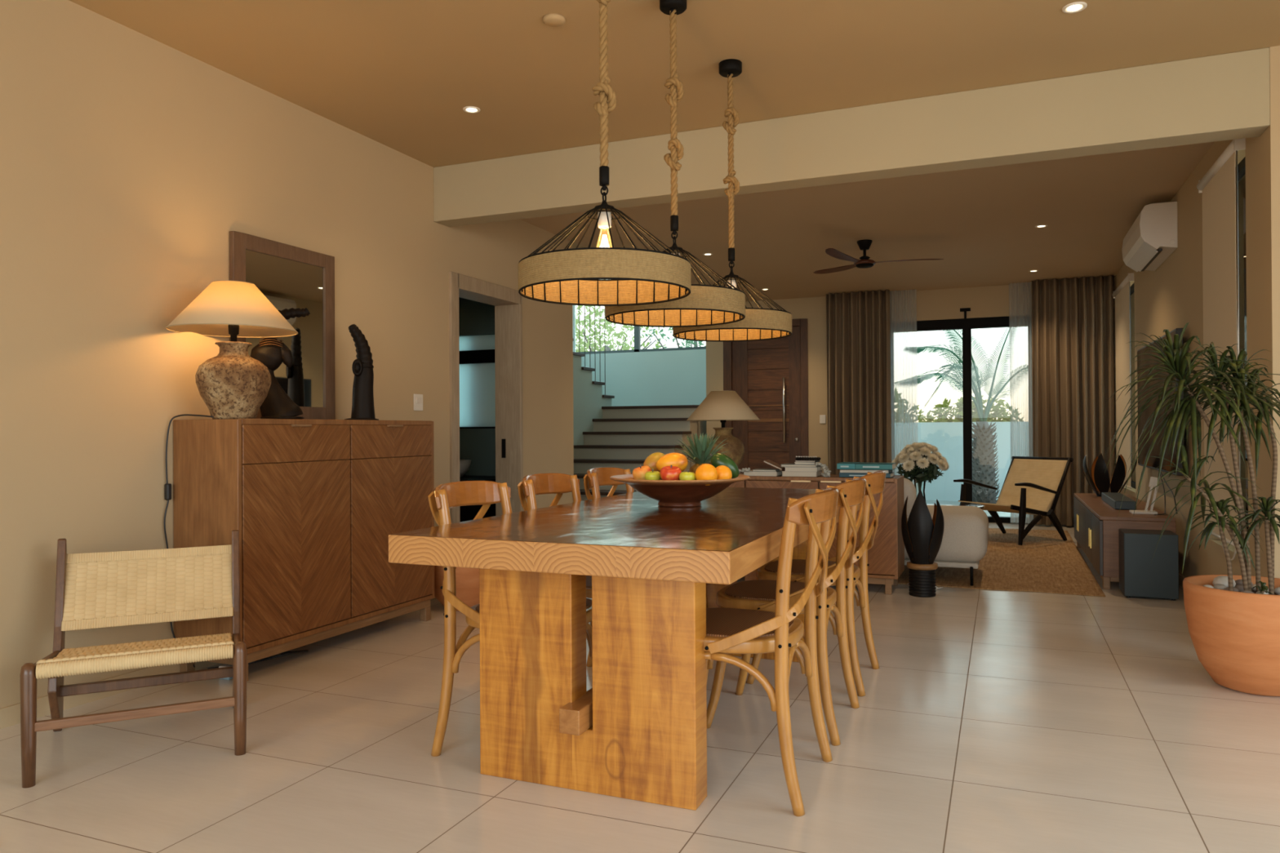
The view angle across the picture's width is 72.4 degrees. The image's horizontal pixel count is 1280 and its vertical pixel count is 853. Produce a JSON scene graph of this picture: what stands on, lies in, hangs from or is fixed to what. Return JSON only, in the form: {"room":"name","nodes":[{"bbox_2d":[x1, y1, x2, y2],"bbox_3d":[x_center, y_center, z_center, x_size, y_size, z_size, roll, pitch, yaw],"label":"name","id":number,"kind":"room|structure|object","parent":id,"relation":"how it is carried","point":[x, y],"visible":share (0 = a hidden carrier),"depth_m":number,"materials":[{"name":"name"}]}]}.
{"room":"dining room","nodes":[
{"label":"dining room","id":0,"kind":"room"},
{"bbox_2d":[0,0,583,708],"bbox_3d":[-1.830,-1.032,4.411,0.190,4.200,13.950,0,0,22],"label":"wall","id":1,"kind":"structure","parent":0,"point":[130,161],"depth_m":3.63,"materials":[{"name":"beige paint"}]},
{"bbox_2d":[0,595,435,728],"bbox_3d":[-2.465,1.029,2.574,0.012,0.070,10.076,0,0,22],"label":"baseboard","id":2,"kind":"structure","parent":1,"relation":"attached to","point":[10,715],"depth_m":3.35,"materials":[{"name":"beige paint"}]},
{"bbox_2d":[413,394,422,410],"bbox_3d":[-1.342,-0.146,5.302,0.014,0.100,0.086,0,0,22],"label":"light switch","id":3,"kind":"object","parent":1,"relation":"attached to","point":[417,398],"visible":1,"depth_m":5.29,"materials":[{"name":"plastic"}]},
{"bbox_2d":[448,271,523,523],"bbox_3d":[-1.133,0.038,6.064,0.218,2.065,0.899,0,0,22],"label":"trim","id":4,"kind":"structure","parent":1,"relation":"attached to","point":[508,302],"depth_m":6.42,"materials":[{"name":"brown wood"}]},
{"bbox_2d":[458,297,495,475],"bbox_3d":[-2.175,-0.271,6.734,2.235,2.700,2.180,0,0,22],"label":"wall","id":5,"kind":"structure","parent":0,"point":[475,317],"depth_m":7.46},
{"bbox_2d":[458,334,495,428],"bbox_3d":[-1.421,-0.382,7.520,0.870,0.800,0.070,0,0,22],"label":"window","id":6,"kind":"structure","parent":5,"relation":"in","point":[477,353],"depth_m":7.51,"materials":[{"name":"black glass"}]},
{"bbox_2d":[573,305,706,406],"bbox_3d":[-0.927,-1.063,10.466,3.300,4.300,5.670,0,0,22],"label":"wall","id":7,"kind":"structure","parent":0,"point":[672,377],"depth_m":12.92,"materials":[{"name":"white paint"}]},
{"bbox_2d":[575,325,706,354],"bbox_3d":[0.105,-1.883,13.000,2.480,1.550,0.060,0,0,22],"label":"window","id":8,"kind":"structure","parent":7,"relation":"in","point":[637,329],"depth_m":13.03,"materials":[{"name":"clear glass"}]},
{"bbox_2d":[0,510,1279,852],"bbox_3d":[0.356,1.116,4.504,11.200,0.120,15.800,0,0,22],"label":"floor","id":9,"kind":"structure","parent":0,"point":[988,721],"depth_m":2.78,"materials":[{"name":"tile"}]},
{"bbox_2d":[19,529,247,788],"bbox_3d":[-1.694,0.732,3.003,0.610,0.660,0.701,0,0,-26],"label":"lounge chair","id":10,"kind":"object","parent":9,"relation":"on","point":[105,589],"visible":1,"depth_m":3.13,"materials":[{"name":"beige wicker"}]},
{"bbox_2d":[207,649,308,669],"bbox_3d":[-1.690,1.043,3.998,0.214,0.035,0.505,0,0,22],"label":"baseboard","id":11,"kind":"structure","parent":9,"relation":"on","point":[285,653],"depth_m":3.94,"materials":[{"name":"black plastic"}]},
{"bbox_2d":[173,418,434,681],"bbox_3d":[-1.556,0.517,4.282,0.387,1.097,1.345,0,0,22],"label":"sideboard","id":12,"kind":"object","parent":9,"relation":"on","point":[314,506],"visible":0.73,"depth_m":3.93,"materials":[{"name":"brown wood"}]},
{"bbox_2d":[163,280,297,666],"bbox_3d":[-1.731,0.213,3.733,0.512,1.647,0.512,0,0,20],"label":"table lamp","id":13,"kind":"object","parent":12,"relation":"on","point":[232,384],"visible":0.96,"depth_m":3.64,"materials":[{"name":"ceramic"}]},
{"bbox_2d":[164,483,171,500],"bbox_3d":[-1.996,0.276,3.700,0.022,0.070,0.023,0,0,22],"label":"switch","id":14,"kind":"object","parent":13,"relation":"attached to","point":[167,486],"depth_m":3.69,"materials":[{"name":"black plastic"}]},
{"bbox_2d":[227,324,239,342],"bbox_3d":[-1.734,-0.385,3.735,0.070,0.110,0.070,0,0,22],"label":"socket","id":15,"kind":"object","parent":13,"relation":"attached to","point":[233,330],"depth_m":3.72,"materials":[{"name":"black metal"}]},
{"bbox_2d":[249,307,310,419],"bbox_3d":[-1.668,-0.284,4.059,0.200,0.544,0.199,0,0,27],"label":"bust sculpture","id":16,"kind":"object","parent":12,"relation":"on","point":[271,352],"visible":0.68,"depth_m":4.02,"materials":[{"name":"brown wood"}]},
{"bbox_2d":[229,231,335,419],"bbox_3d":[-1.744,-0.462,4.311,0.027,0.871,0.659,0,0,22],"label":"wall mirror","id":17,"kind":"object","parent":12,"relation":"on","point":[288,276],"visible":0.58,"depth_m":4.40,"materials":[{"name":"brown wood"}]},
{"bbox_2d":[245,249,324,407],"bbox_3d":[-1.748,-0.463,4.312,0.014,0.734,0.527,0,0,22],"label":"mirror glass","id":18,"kind":"object","parent":17,"relation":"attached to","point":[288,281],"depth_m":4.38,"materials":[{"name":"silver"}]},
{"bbox_2d":[345,324,378,420],"bbox_3d":[-1.430,-0.277,4.491,0.170,0.497,0.170,0,0,-18],"label":"sculpture","id":19,"kind":"object","parent":12,"relation":"on","point":[362,399],"visible":0.98,"depth_m":4.46,"materials":[{"name":"brown wood"}]},
{"bbox_2d":[434,565,479,611],"bbox_3d":[-1.021,0.842,5.183,0.480,0.450,0.480,0,0,22],"label":"terracotta pot","id":20,"kind":"object","parent":9,"relation":"on","point":[467,580],"visible":0.1,"depth_m":4.98,"materials":[{"name":"orange ceramic"}]},
{"bbox_2d":[459,459,495,522],"bbox_3d":[-1.625,0.578,7.246,1.150,1.000,0.550,0,0,22],"label":"cabinet","id":21,"kind":"object","parent":9,"relation":"on","point":[468,513],"visible":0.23,"depth_m":6.85,"materials":[{"name":"brown wood"}]},
{"bbox_2d":[427,480,592,756],"bbox_3d":[-0.398,0.624,2.929,0.535,0.869,0.476,0,0,22],"label":"dining chair","id":22,"kind":"object","parent":9,"relation":"on","point":[445,496],"visible":0.45,"depth_m":2.80,"materials":[{"name":"brown wood"}]},
{"bbox_2d":[517,473,591,598],"bbox_3d":[-0.182,0.625,3.451,0.535,0.869,0.476,0,0,22],"label":"dining chair","id":23,"kind":"object","parent":9,"relation":"on","point":[532,485],"visible":0.2,"depth_m":3.57,"materials":[{"name":"brown wood"}]},
{"bbox_2d":[388,487,860,810],"bbox_3d":[0.180,0.677,3.301,1.000,0.750,2.230,0,0,22],"label":"dining table","id":24,"kind":"object","parent":9,"relation":"on","point":[639,733],"visible":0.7,"depth_m":2.49,"materials":[{"name":"brown wood"}]},
{"bbox_2d":[609,474,750,507],"bbox_3d":[0.152,0.247,3.350,0.536,0.112,0.536,0,0,22],"label":"fruit bowl","id":25,"kind":"object","parent":24,"relation":"on","point":[668,493],"visible":0.85,"depth_m":3.20,"materials":[{"name":"brown wood"}]},
{"bbox_2d":[632,464,651,479],"bbox_3d":[0.007,0.178,3.307,0.072,0.067,0.072,0,0,9],"label":"apple","id":26,"kind":"object","parent":25,"relation":"in","point":[638,473],"visible":0.62,"depth_m":3.28,"materials":[{"name":"orange plant"}]},
{"bbox_2d":[644,468,660,479],"bbox_3d":[0.047,0.185,3.237,0.060,0.057,0.060,0,0,-36],"label":"apple","id":27,"kind":"object","parent":25,"relation":"in","point":[651,475],"visible":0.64,"depth_m":3.21,"materials":[{"name":"green plant"}]},
{"bbox_2d":[643,452,664,471],"bbox_3d":[0.063,0.147,3.482,0.096,0.089,0.091,0,0,11],"label":"mango","id":28,"kind":"object","parent":25,"relation":"in","point":[651,461],"visible":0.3,"depth_m":3.45,"materials":[{"name":"orange plant"}]},
{"bbox_2d":[659,465,681,479],"bbox_3d":[0.113,0.175,3.204,0.080,0.069,0.080,0,0,-37],"label":"apple","id":29,"kind":"object","parent":25,"relation":"in","point":[667,473],"visible":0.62,"depth_m":3.17,"materials":[{"name":"red plant"}]},
{"bbox_2d":[656,452,690,471],"bbox_3d":[0.128,0.142,3.368,0.132,0.083,0.082,0,0,12],"label":"mango","id":30,"kind":"object","parent":25,"relation":"in","point":[680,460],"visible":0.84,"depth_m":3.34,"materials":[{"name":"orange plant"}]},
{"bbox_2d":[679,469,695,479],"bbox_3d":[0.172,0.184,3.175,0.060,0.057,0.060,-1,0,44],"label":"apple","id":31,"kind":"object","parent":25,"relation":"on","point":[687,475],"visible":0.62,"depth_m":3.15,"materials":[{"name":"green plant"}]},
{"bbox_2d":[675,433,728,479],"bbox_3d":[0.240,0.139,3.443,0.240,0.227,0.238,0,0,22],"label":"pineapple","id":32,"kind":"object","parent":25,"relation":"in","point":[702,447],"visible":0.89,"depth_m":3.42,"materials":[{"name":"green plant"}]},
{"bbox_2d":[695,463,717,485],"bbox_3d":[0.241,0.174,3.168,0.082,0.080,0.082,0,0,22],"label":"orange","id":33,"kind":"object","parent":25,"relation":"on","point":[705,471],"visible":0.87,"depth_m":3.14,"materials":[{"name":"orange food"}]},
{"bbox_2d":[715,465,732,479],"bbox_3d":[0.304,0.179,3.229,0.072,0.072,0.072,0,0,22],"label":"orange","id":34,"kind":"object","parent":25,"relation":"on","point":[724,472],"visible":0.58,"depth_m":3.20,"materials":[{"name":"orange food"}]},
{"bbox_2d":[710,453,739,478],"bbox_3d":[0.319,0.148,3.297,0.110,0.095,0.070,0,0,7],"label":"avocado","id":35,"kind":"object","parent":25,"relation":"on","point":[718,459],"visible":0.78,"depth_m":3.27,"materials":[{"name":"green plant"}]},
{"bbox_2d":[573,305,706,501],"bbox_3d":[-0.474,-1.012,11.139,2.420,4.200,3.780,0,0,22],"label":"staircase","id":36,"kind":"structure","parent":9,"relation":"on","point":[606,435],"depth_m":10.73,"materials":[{"name":"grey wood"}]},
{"bbox_2d":[582,467,707,666],"bbox_3d":[0.036,0.625,3.978,0.535,0.869,0.476,0,0,22],"label":"dining chair","id":37,"kind":"object","parent":9,"relation":"on","point":[596,477],"visible":0.16,"depth_m":4.07,"materials":[{"name":"brown wood"}]},
{"bbox_2d":[703,487,839,816],"bbox_3d":[0.326,0.618,2.629,0.535,0.869,0.476,0,0,22],"label":"dining chair","id":38,"kind":"object","parent":9,"relation":"on","point":[775,628],"visible":0.74,"depth_m":2.43,"materials":[{"name":"brown wood"}]},
{"bbox_2d":[706,477,866,746],"bbox_3d":[0.542,0.619,3.151,0.535,0.869,0.476,0,0,22],"label":"dining chair","id":39,"kind":"object","parent":9,"relation":"on","point":[757,594],"visible":0.71,"depth_m":3.05,"materials":[{"name":"brown wood"}]},
{"bbox_2d":[727,473,904,594],"bbox_3d":[1.001,0.694,5.905,1.465,0.729,0.420,0,0,22],"label":"sideboard","id":40,"kind":"object","parent":9,"relation":"on","point":[886,557],"visible":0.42,"depth_m":5.50,"materials":[{"name":"brown wood"}]},
{"bbox_2d":[686,391,759,466],"bbox_3d":[0.579,0.044,6.081,0.512,0.580,0.512,0,0,22],"label":"table lamp","id":41,"kind":"object","parent":40,"relation":"on","point":[722,406],"visible":0.84,"depth_m":5.95,"materials":[{"name":"fabric"}]},
{"bbox_2d":[743,470,782,476],"bbox_3d":[0.837,0.317,5.941,0.230,0.030,0.180,0,0,22],"label":"book","id":42,"kind":"object","parent":40,"relation":"on","point":[750,473],"visible":0.71,"depth_m":5.86,"materials":[{"name":"white paper"}]},
{"bbox_2d":[752,468,779,471],"bbox_3d":[0.855,0.296,5.933,0.160,0.012,0.140,0,0,19],"label":"book","id":43,"kind":"object","parent":42,"relation":"on","point":[755,469],"visible":0.92,"depth_m":5.88,"materials":[{"name":"paper"}]},
{"bbox_2d":[763,459,785,470],"bbox_3d":[0.916,0.260,5.930,0.133,0.068,0.140,0,0,22],"label":"book","id":44,"kind":"object","parent":43,"relation":"on","point":[775,464],"visible":0.83,"depth_m":5.89,"materials":[{"name":"paper"}]},
{"bbox_2d":[781,470,822,476],"bbox_3d":[1.085,0.313,5.849,0.232,0.034,0.200,0,0,22],"label":"book","id":45,"kind":"object","parent":40,"relation":"on","point":[784,473],"visible":0.77,"depth_m":5.76,"materials":[{"name":"white paper"}]},
{"bbox_2d":[784,466,821,471],"bbox_3d":[1.089,0.282,5.837,0.215,0.028,0.180,0,0,21],"label":"book","id":46,"kind":"object","parent":45,"relation":"on","point":[787,468],"visible":0.85,"depth_m":5.76,"materials":[{"name":"white paper"}]},
{"bbox_2d":[780,463,821,467],"bbox_3d":[1.079,0.259,5.846,0.240,0.018,0.170,0,0,24],"label":"book","id":47,"kind":"object","parent":46,"relation":"on","point":[782,464],"visible":0.81,"depth_m":5.77,"materials":[{"name":"paper"}]},
{"bbox_2d":[813,462,831,477],"bbox_3d":[1.210,0.280,5.707,0.121,0.101,0.105,0,0,-44],"label":"garland","id":48,"kind":"object","parent":40,"relation":"on","point":[826,471],"visible":1,"depth_m":5.67},
{"bbox_2d":[839,471,893,478],"bbox_3d":[1.475,0.314,5.693,0.320,0.028,0.211,0,0,22],"label":"book","id":49,"kind":"object","parent":40,"relation":"on","point":[890,475],"visible":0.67,"depth_m":5.62,"materials":[{"name":"paper"}]},
{"bbox_2d":[840,469,892,473],"bbox_3d":[1.471,0.288,5.695,0.310,0.024,0.210,0,0,22],"label":"book","id":50,"kind":"object","parent":49,"relation":"on","point":[843,471],"visible":0.73,"depth_m":5.61,"materials":[{"name":"paper"}]},
{"bbox_2d":[836,462,860,469],"bbox_3d":[1.365,0.256,5.722,0.115,0.040,0.221,0,0,22],"label":"book","id":51,"kind":"object","parent":50,"relation":"on","point":[842,465],"visible":0.92,"depth_m":5.62,"materials":[{"name":"paper"}]},
{"bbox_2d":[855,462,896,470],"bbox_3d":[1.526,0.256,5.656,0.228,0.038,0.221,0,0,22],"label":"book","id":52,"kind":"object","parent":50,"relation":"on","point":[871,466],"visible":1,"depth_m":5.56,"materials":[{"name":"teal paper"}]},
{"bbox_2d":[746,471,886,696],"bbox_3d":[0.760,0.620,3.678,0.535,0.869,0.476,0,0,22],"label":"dining chair","id":53,"kind":"object","parent":9,"relation":"on","point":[875,482],"visible":0.6,"depth_m":3.58,"materials":[{"name":"brown wood"}]},
{"bbox_2d":[901,488,944,597],"bbox_3d":[1.766,0.718,5.462,0.255,0.668,0.233,0,0,22],"label":"floor vase","id":54,"kind":"object","parent":9,"relation":"on","point":[922,534],"visible":1,"depth_m":5.38,"materials":[{"name":"black metal"}]},
{"bbox_2d":[897,528,1105,596],"bbox_3d":[2.219,1.055,7.634,2.950,0.007,3.743,0,0,22],"label":"area rug","id":55,"kind":"object","parent":9,"relation":"on","point":[1044,562],"visible":0.3,"depth_m":6.40,"materials":[{"name":"wicker"}]},
{"bbox_2d":[903,477,988,586],"bbox_3d":[1.417,0.706,6.480,2.155,0.695,0.840,0,0,22],"label":"sofa","id":56,"kind":"object","parent":55,"relation":"on","point":[964,543],"visible":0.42,"depth_m":5.79,"materials":[{"name":"fabric"}]},
{"bbox_2d":[903,477,915,515],"bbox_3d":[1.110,0.519,6.336,1.700,0.320,0.260,0,0,22],"label":"cushion","id":57,"kind":"object","parent":56,"relation":"on","point":[909,490],"depth_m":5.94,"materials":[{"name":"fabric"}]},
{"bbox_2d":[904,505,988,562],"bbox_3d":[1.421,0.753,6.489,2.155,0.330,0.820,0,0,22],"label":"armrest","id":58,"kind":"object","parent":56,"relation":"on","point":[965,539],"depth_m":5.78,"materials":[{"name":"fabric"}]},
{"bbox_2d":[925,500,984,509],"bbox_3d":[2.335,0.840,7.095,0.860,0.420,0.860,0,0,22],"label":"coffee table","id":59,"kind":"object","parent":55,"relation":"on","point":[927,502],"visible":0.27,"depth_m":7.11,"materials":[{"name":"white"}]},
{"bbox_2d":[913,475,925,501],"bbox_3d":[2.201,0.506,6.880,0.113,0.252,0.113,0,0,22],"label":"glass vase","id":60,"kind":"object","parent":59,"relation":"on","point":[924,483],"visible":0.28,"depth_m":6.87,"materials":[{"name":"glass"}]},
{"bbox_2d":[891,442,949,492],"bbox_3d":[2.200,0.351,6.881,0.436,0.458,0.372,0,0,22],"label":"flower bouquet","id":61,"kind":"object","parent":60,"relation":"in","point":[913,456],"visible":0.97,"depth_m":6.79,"materials":[{"name":"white plant"}]},
{"bbox_2d":[953,456,1073,545],"bbox_3d":[3.489,0.674,8.168,0.835,0.765,0.735,0,0,-29],"label":"lounge chair","id":62,"kind":"object","parent":55,"relation":"on","point":[1031,484],"visible":0.95,"depth_m":8.16,"materials":[{"name":"beige wicker"}]},
{"bbox_2d":[1074,493,1176,589],"bbox_3d":[3.559,0.811,6.545,0.443,0.470,2.160,0,0,22],"label":"tv stand","id":63,"kind":"object","parent":9,"relation":"on","point":[1097,525],"visible":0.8,"depth_m":5.65,"materials":[{"name":"brown wood"}]},
{"bbox_2d":[1082,453,1137,497],"bbox_3d":[3.877,0.395,7.224,0.398,0.364,0.350,0,0,22],"label":"vase","id":64,"kind":"object","parent":63,"relation":"on","point":[1100,481],"visible":0.91,"depth_m":7.12,"materials":[{"name":"black metal"}]},
{"bbox_2d":[1101,492,1136,510],"bbox_3d":[3.521,0.546,6.448,0.130,0.060,0.890,0,0,22],"label":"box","id":65,"kind":"object","parent":63,"relation":"on","point":[1114,500],"visible":0.96,"depth_m":6.17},
{"bbox_2d":[1128,476,1158,514],"bbox_3d":[3.337,0.453,5.783,0.170,0.243,0.120,0,0,22],"label":"sculpture","id":66,"kind":"object","parent":63,"relation":"on","point":[1153,481],"visible":0.89,"depth_m":5.75,"materials":[{"name":"white plastic"}]},
{"bbox_2d":[1154,468,1177,515],"bbox_3d":[3.446,0.431,5.808,0.126,0.279,0.535,0,0,22],"label":"cable bundle","id":67,"kind":"object","parent":63,"relation":"on","point":[1158,468],"visible":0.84,"depth_m":5.79,"materials":[{"name":"black plastic"}]},
{"bbox_2d":[1119,528,1178,600],"bbox_3d":[3.130,0.847,5.392,0.286,0.395,0.260,0,0,22],"label":"subwoofer","id":68,"kind":"object","parent":9,"relation":"on","point":[1140,575],"visible":1,"depth_m":5.28,"materials":[{"name":"black plastic"}]},
{"bbox_2d":[1182,574,1279,696],"bbox_3d":[2.454,0.835,3.485,0.494,0.410,0.494,0,0,22],"label":"planter pot","id":69,"kind":"object","parent":9,"relation":"on","point":[1235,636],"visible":0.88,"depth_m":3.35,"materials":[{"name":"ceramic"}]},
{"bbox_2d":[1103,321,1279,595],"bbox_3d":[2.259,0.161,3.474,0.737,1.142,0.704,0,0,27],"label":"dracaena plant","id":70,"kind":"object","parent":69,"relation":"on","point":[1175,359],"visible":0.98,"depth_m":3.45,"materials":[{"name":"green plant"}]},
{"bbox_2d":[1212,575,1235,587],"bbox_3d":[2.423,0.651,3.630,0.086,0.063,0.110,0,0,22],"label":"pebble","id":71,"kind":"object","parent":69,"relation":"on","point":[1222,580],"visible":0.48,"depth_m":3.60,"materials":[{"name":"white stone"}]},
{"bbox_2d":[69,0,1279,167],"bbox_3d":[0.541,-1.702,0.390,7.675,0.100,8.329,0,0,22],"label":"ceiling","id":72,"kind":"structure","parent":0,"point":[401,75],"depth_m":3.81,"materials":[{"name":"paint"}]},
{"bbox_2d":[462,106,479,113],"bbox_3d":[-0.864,-1.624,4.489,0.088,0.006,0.088,0,0,22],"label":"recessed light","id":73,"kind":"object","parent":72,"relation":"in","point":[472,109],"visible":1,"depth_m":4.49,"materials":[{"name":"plastic"}]},
{"bbox_2d":[542,13,565,26],"bbox_3d":[-0.343,-1.625,3.505,0.090,0.018,0.090,0,0,22],"label":"smoke detector","id":74,"kind":"object","parent":72,"relation":"attached to","point":[553,20],"visible":1,"depth_m":3.48,"materials":[{"name":"paint"}]},
{"bbox_2d":[517,0,691,306],"bbox_3d":[-0.112,-1.025,2.716,0.534,1.228,0.534,0,0,-13],"label":"pendant lamp","id":75,"kind":"object","parent":72,"relation":"hanging from","point":[588,276],"visible":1,"depth_m":2.68,"materials":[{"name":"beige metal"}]},
{"bbox_2d":[597,211,611,229],"bbox_3d":[-0.110,-0.640,2.714,0.042,0.048,0.042,0,0,22],"label":"socket","id":76,"kind":"object","parent":75,"relation":"attached to","point":[602,224],"depth_m":2.70,"materials":[{"name":"ceramic"}]},
{"bbox_2d":[604,0,745,327],"bbox_3d":[0.130,-1.024,3.341,0.534,1.228,0.534,0,0,-32],"label":"pendant lamp","id":77,"kind":"object","parent":72,"relation":"hanging from","point":[709,304],"visible":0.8,"depth_m":3.33,"materials":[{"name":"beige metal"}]},
{"bbox_2d":[672,58,791,342],"bbox_3d":[0.411,-1.023,3.944,0.534,1.228,0.534,0,0,-32],"label":"pendant lamp","id":78,"kind":"object","parent":72,"relation":"hanging from","point":[759,323],"visible":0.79,"depth_m":3.93,"materials":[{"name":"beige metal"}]},
{"bbox_2d":[727,278,736,288],"bbox_3d":[0.413,-0.638,3.942,0.042,0.048,0.042,0,0,22],"label":"socket","id":79,"kind":"object","parent":78,"relation":"attached to","point":[733,282],"depth_m":3.92,"materials":[{"name":"ceramic"}]},
{"bbox_2d":[1062,1,1087,13],"bbox_3d":[1.705,-1.643,3.433,0.088,0.006,0.088,0,0,22],"label":"recessed light","id":80,"kind":"object","parent":72,"relation":"in","point":[1073,7],"visible":1,"depth_m":3.43,"materials":[{"name":"plastic"}]},
{"bbox_2d":[520,141,1214,301],"bbox_3d":[1.983,-1.636,7.423,4.562,0.190,5.771,0,0,22],"label":"ceiling","id":81,"kind":"structure","parent":0,"point":[982,222],"depth_m":6.72,"materials":[{"name":"paint"}]},
{"bbox_2d":[826,289,891,474],"bbox_3d":[2.481,-0.241,9.938,0.719,2.575,0.144,0,0,22],"label":"curtain","id":82,"kind":"object","parent":81,"relation":"hanging from","point":[859,408],"visible":0.78,"depth_m":9.94,"materials":[{"name":"fabric"}]},
{"bbox_2d":[813,239,943,274],"bbox_3d":[1.878,-1.434,7.159,1.119,0.215,1.026,0,0,22],"label":"ceiling fan","id":83,"kind":"object","parent":81,"relation":"hanging from","point":[864,245],"visible":1,"depth_m":7.22,"materials":[{"name":"black metal"}]},
{"bbox_2d":[889,288,918,497],"bbox_3d":[2.955,-0.245,9.839,0.326,2.575,0.046,0,0,22],"label":"sheer curtain","id":84,"kind":"object","parent":81,"relation":"hanging from","point":[903,304],"visible":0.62,"depth_m":9.84,"materials":[{"name":"white fabric"}]},
{"bbox_2d":[1008,282,1033,523],"bbox_3d":[4.111,-0.253,9.360,0.290,2.575,0.045,0,0,22],"label":"panel","id":85,"kind":"object","parent":81,"relation":"hanging from","point":[1020,294],"visible":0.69,"depth_m":9.37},
{"bbox_2d":[1031,275,1115,525],"bbox_3d":[4.503,-0.256,9.101,0.771,2.575,0.144,0,0,22],"label":"curtain","id":86,"kind":"object","parent":81,"relation":"hanging from","point":[1073,348],"visible":0.79,"depth_m":9.10,"materials":[{"name":"fabric"}]},
{"bbox_2d":[706,284,1074,525],"bbox_3d":[2.993,-0.332,10.044,4.637,2.790,0.150,0,0,22],"label":"wall","id":87,"kind":"structure","parent":0,"point":[990,301],"depth_m":10.32,"materials":[{"name":"beige paint"}]},
{"bbox_2d":[723,318,808,473],"bbox_3d":[1.524,-0.103,10.601,1.045,2.354,0.144,0,0,22],"label":"door","id":88,"kind":"structure","parent":87,"relation":"in","point":[771,376],"depth_m":10.59,"materials":[{"name":"brown wood"}]},
{"bbox_2d":[916,316,1029,524],"bbox_3d":[3.575,-0.071,9.792,1.526,2.266,0.110,0,0,22],"label":"window","id":89,"kind":"structure","parent":87,"relation":"in","point":[966,325],"depth_m":9.71,"materials":[{"name":"black metal"}]},
{"bbox_2d":[1113,136,1263,577],"bbox_3d":[3.986,-0.351,6.589,0.160,2.790,5.776,0,0,22],"label":"wall","id":90,"kind":"structure","parent":0,"point":[1169,297],"depth_m":5.37,"materials":[{"name":"beige paint"}]},
{"bbox_2d":[1111,272,1133,488],"bbox_3d":[4.562,-0.400,8.264,0.056,1.915,1.124,0,0,22],"label":"roller blind","id":91,"kind":"object","parent":90,"relation":"attached to","point":[1121,295],"visible":0.86,"depth_m":8.18,"materials":[{"name":"beige fabric"}]},
{"bbox_2d":[1129,283,1135,488],"bbox_3d":[4.684,-0.383,8.236,0.050,1.940,1.200,0,0,22],"label":"window","id":92,"kind":"structure","parent":90,"relation":"in","point":[1131,287],"depth_m":8.52,"materials":[{"name":"black metal"}]},
{"bbox_2d":[1121,201,1177,271],"bbox_3d":[3.646,-1.336,6.284,0.222,0.319,0.942,0,0,22],"label":"air conditioner","id":93,"kind":"object","parent":90,"relation":"attached to","point":[1152,238],"visible":1,"depth_m":5.88,"materials":[{"name":"white plastic"}]},
{"bbox_2d":[1137,328,1184,475],"bbox_3d":[3.720,-0.153,6.253,0.075,0.925,1.700,0,0,22],"label":"television","id":94,"kind":"object","parent":90,"relation":"attached to","point":[1153,462],"visible":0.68,"depth_m":6.30,"materials":[{"name":"black plastic"}]},
{"bbox_2d":[1196,137,1245,546],"bbox_3d":[3.039,-0.404,4.582,0.056,1.990,0.834,0,0,22],"label":"roller blind","id":95,"kind":"object","parent":90,"relation":"attached to","point":[1218,187],"visible":0.69,"depth_m":4.55,"materials":[{"name":"beige fabric"}]},
{"bbox_2d":[1235,157,1248,548],"bbox_3d":[3.163,-0.369,4.560,0.050,2.020,0.875,0,0,22],"label":"window","id":96,"kind":"structure","parent":90,"relation":"in","point":[1242,165],"depth_m":4.63,"materials":[{"name":"clear glass"}]},
{"bbox_2d":[1260,45,1279,578],"bbox_3d":[4.215,-0.316,3.280,3.113,2.690,0.165,0,0,22],"label":"wall","id":97,"kind":"structure","parent":0,"point":[1270,137],"depth_m":3.80,"materials":[{"name":"beige paint"}]},
{"bbox_2d":[433,47,1270,226],"bbox_3d":[0.755,-1.465,4.713,4.362,0.340,0.165,0,0,22],"label":"beam","id":98,"kind":"structure","parent":97,"relation":"attached to","point":[1223,96],"depth_m":4.41,"materials":[{"name":"paint"}]},
{"bbox_3d":[8.074,1.248,19.492,28.000,0.250,17.800,0,0,22],"label":"ground","id":99,"kind":"structure","parent":0,"visible":0},
{"bbox_2d":[575,305,661,351],"bbox_3d":[-0.845,-1.170,18.097,3.836,4.788,3.334,0,0,22],"label":"tree","id":100,"kind":"object","parent":99,"relation":"on","point":[605,348],"visible":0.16,"depth_m":17.65,"materials":[{"name":"green plant"}]},
{"bbox_2d":[575,305,671,351],"bbox_3d":[-0.908,-1.162,21.669,2.531,4.800,3.888,0,0,-36],"label":"tree","id":101,"kind":"object","parent":99,"relation":"on","point":[632,328],"visible":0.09,"depth_m":21.71,"materials":[{"name":"green plant"}]},
{"bbox_2d":[640,326,706,348],"bbox_3d":[1.358,-0.875,19.037,3.091,4.180,2.366,0,0,22],"label":"tree","id":102,"kind":"object","parent":99,"relation":"on","point":[687,342],"visible":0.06,"depth_m":19.17,"materials":[{"name":"green plant"}]},
{"bbox_2d":[916,327,1009,503],"bbox_3d":[4.685,-0.246,12.108,2.270,2.717,1.175,0,0,22],"label":"palm tree","id":103,"kind":"object","parent":99,"relation":"on","point":[984,456],"visible":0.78,"depth_m":11.98,"materials":[{"name":"green plant"}]},
{"bbox_2d":[917,422,1010,501],"bbox_3d":[6.841,0.635,12.076,8.600,1.430,0.150,0,0,22],"label":"wall","id":104,"kind":"structure","parent":99,"relation":"on","point":[947,437],"depth_m":12.92,"materials":[{"name":"paint"}]},
{"bbox_2d":[922,395,1010,422],"bbox_3d":[5.674,0.333,14.872,2.085,1.732,1.133,0,0,22],"label":"bush","id":105,"kind":"object","parent":99,"relation":"on","point":[999,411],"visible":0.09,"depth_m":14.79,"materials":[{"name":"green plant"}]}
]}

